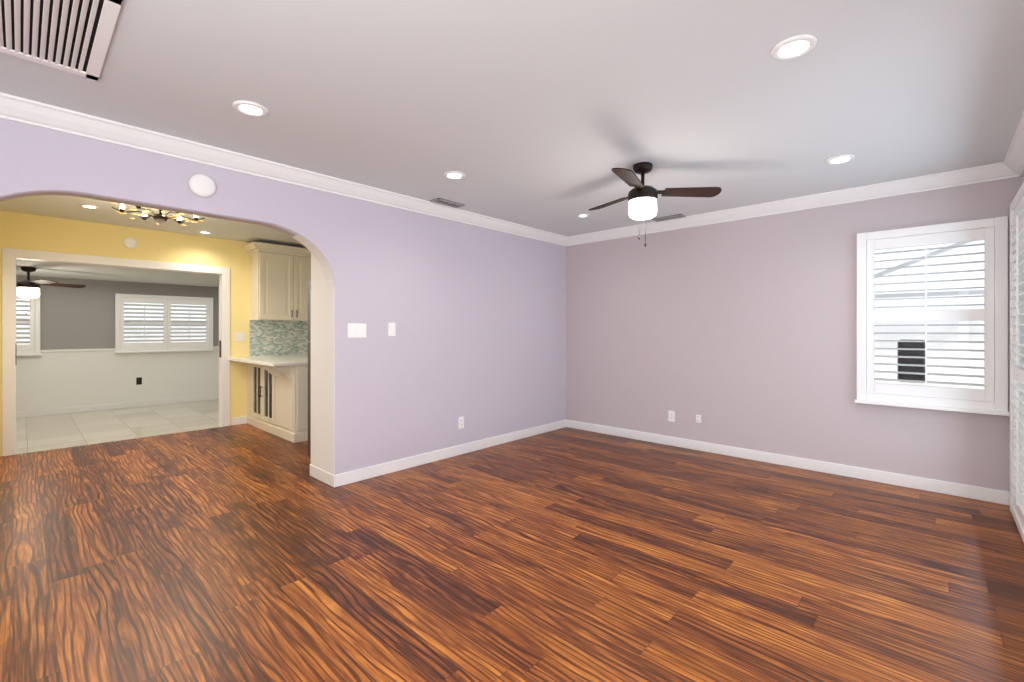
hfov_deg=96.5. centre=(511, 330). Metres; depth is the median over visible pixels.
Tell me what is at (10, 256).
trim
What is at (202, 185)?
smoke detector
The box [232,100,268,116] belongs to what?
recessed light
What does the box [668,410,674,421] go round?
electrical outlet
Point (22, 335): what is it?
window shutters
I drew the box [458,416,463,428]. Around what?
electrical outlet
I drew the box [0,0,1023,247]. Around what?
ceiling
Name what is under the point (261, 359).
countertop
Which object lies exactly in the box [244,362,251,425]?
base cabinet
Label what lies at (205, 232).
recessed light
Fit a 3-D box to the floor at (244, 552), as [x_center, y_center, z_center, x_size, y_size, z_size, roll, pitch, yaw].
[-1.145,1.280,3.330,7.390,0.060,6.620,0,0,43]
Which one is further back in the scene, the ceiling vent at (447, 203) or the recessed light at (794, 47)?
the ceiling vent at (447, 203)
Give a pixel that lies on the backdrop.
(970, 337)
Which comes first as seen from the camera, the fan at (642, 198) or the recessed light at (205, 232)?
the fan at (642, 198)
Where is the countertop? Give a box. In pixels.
[228,354,307,365]
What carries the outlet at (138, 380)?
attached to the wainscot
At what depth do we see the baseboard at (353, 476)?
4.36 m
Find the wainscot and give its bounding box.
[16,346,218,417]
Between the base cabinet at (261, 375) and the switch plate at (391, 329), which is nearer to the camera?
the switch plate at (391, 329)
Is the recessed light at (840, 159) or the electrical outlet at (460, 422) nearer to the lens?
the recessed light at (840, 159)
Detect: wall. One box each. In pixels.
[0,118,565,474]
[0,210,249,456]
[16,275,218,349]
[311,253,325,468]
[566,176,1021,491]
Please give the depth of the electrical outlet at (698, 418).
4.76 m
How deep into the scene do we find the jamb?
3.76 m
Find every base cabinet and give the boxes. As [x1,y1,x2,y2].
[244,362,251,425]
[252,366,271,433]
[272,362,307,442]
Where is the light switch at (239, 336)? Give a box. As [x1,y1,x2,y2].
[235,332,243,340]
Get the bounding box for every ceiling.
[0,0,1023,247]
[16,259,218,286]
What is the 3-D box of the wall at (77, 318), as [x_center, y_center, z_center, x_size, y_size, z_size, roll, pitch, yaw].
[-6.274,0.230,7.468,0.120,2.040,5.640,0,0,43]
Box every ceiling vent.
[0,0,122,80]
[430,198,463,207]
[652,214,684,221]
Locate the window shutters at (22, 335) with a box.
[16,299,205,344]
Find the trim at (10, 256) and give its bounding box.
[2,248,229,455]
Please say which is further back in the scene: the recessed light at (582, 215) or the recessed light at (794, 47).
the recessed light at (582, 215)
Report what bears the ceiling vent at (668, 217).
in the ceiling at (544, 114)
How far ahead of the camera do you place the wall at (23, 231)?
5.39 m
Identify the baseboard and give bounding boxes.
[310,464,330,485]
[331,420,566,487]
[566,419,1009,504]
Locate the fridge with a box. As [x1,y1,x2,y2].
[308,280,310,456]
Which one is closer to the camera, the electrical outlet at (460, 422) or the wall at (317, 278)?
the wall at (317, 278)
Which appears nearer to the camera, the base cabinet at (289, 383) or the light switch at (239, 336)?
the base cabinet at (289, 383)
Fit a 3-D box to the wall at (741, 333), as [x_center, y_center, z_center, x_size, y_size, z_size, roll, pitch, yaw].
[2.204,0.030,4.634,4.260,2.440,0.150,0,0,43]
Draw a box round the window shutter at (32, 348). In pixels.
[16,289,40,355]
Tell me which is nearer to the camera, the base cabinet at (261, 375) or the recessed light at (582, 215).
the recessed light at (582, 215)
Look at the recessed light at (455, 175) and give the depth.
3.49 m
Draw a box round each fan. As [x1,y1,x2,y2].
[16,267,85,314]
[589,162,721,246]
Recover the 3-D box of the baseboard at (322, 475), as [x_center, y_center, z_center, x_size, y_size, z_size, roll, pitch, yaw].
[-1.584,1.201,3.797,0.430,0.098,0.013,0,0,43]
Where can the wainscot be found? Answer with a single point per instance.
(55, 382)
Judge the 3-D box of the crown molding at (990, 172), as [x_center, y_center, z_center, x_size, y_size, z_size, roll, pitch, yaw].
[2.121,-1.140,4.545,3.720,0.100,0.095,0,0,43]
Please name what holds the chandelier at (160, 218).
hanging from the ceiling at (544, 114)
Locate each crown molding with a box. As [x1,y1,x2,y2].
[0,92,567,245]
[568,163,999,245]
[1000,111,1023,179]
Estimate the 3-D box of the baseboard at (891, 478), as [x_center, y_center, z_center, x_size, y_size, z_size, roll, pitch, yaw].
[2.148,1.201,4.574,3.960,0.098,0.013,0,0,43]
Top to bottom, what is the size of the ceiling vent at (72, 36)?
0.013 m
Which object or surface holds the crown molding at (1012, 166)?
attached to the wall at (741, 333)
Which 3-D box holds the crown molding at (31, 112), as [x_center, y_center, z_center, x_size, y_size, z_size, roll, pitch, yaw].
[-1.346,-1.140,3.653,0.095,0.100,6.120,0,0,43]
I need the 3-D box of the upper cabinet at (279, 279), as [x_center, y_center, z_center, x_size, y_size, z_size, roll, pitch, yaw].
[-3.102,-0.603,6.398,0.337,0.925,0.930,0,0,43]
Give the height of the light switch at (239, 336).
0.118 m
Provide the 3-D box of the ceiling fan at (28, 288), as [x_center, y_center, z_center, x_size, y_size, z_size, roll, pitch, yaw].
[-6.047,-0.492,5.715,0.853,0.594,0.853,0,0,-22]
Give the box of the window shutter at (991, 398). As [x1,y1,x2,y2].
[855,216,1009,415]
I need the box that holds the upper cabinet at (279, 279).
[248,246,310,321]
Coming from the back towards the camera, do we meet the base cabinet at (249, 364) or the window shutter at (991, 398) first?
the base cabinet at (249, 364)
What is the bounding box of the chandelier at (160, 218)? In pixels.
[110,202,204,225]
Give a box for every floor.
[0,424,1023,681]
[16,399,220,453]
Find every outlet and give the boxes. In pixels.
[136,377,141,384]
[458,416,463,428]
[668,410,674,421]
[696,415,700,422]
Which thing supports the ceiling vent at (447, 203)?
in the ceiling at (544, 114)
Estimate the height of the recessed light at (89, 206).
0.011 m
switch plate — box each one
[348,323,365,337]
[388,323,395,335]
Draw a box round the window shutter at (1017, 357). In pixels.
[1010,182,1023,541]
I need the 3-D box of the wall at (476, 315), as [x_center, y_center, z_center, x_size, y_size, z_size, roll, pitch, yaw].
[-1.504,0.030,3.663,0.150,2.440,6.620,0,0,43]
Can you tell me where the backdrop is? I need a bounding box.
[875,240,983,388]
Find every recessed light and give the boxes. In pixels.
[79,204,98,208]
[198,231,211,233]
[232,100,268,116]
[443,171,465,179]
[577,214,588,216]
[770,34,817,59]
[825,154,854,163]
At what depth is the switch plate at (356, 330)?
3.78 m
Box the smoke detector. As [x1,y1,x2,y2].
[188,174,215,197]
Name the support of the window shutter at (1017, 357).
attached to the wall
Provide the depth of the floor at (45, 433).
6.08 m
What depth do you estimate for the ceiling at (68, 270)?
6.45 m
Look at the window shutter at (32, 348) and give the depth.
6.59 m
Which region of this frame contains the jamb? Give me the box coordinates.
[292,234,334,474]

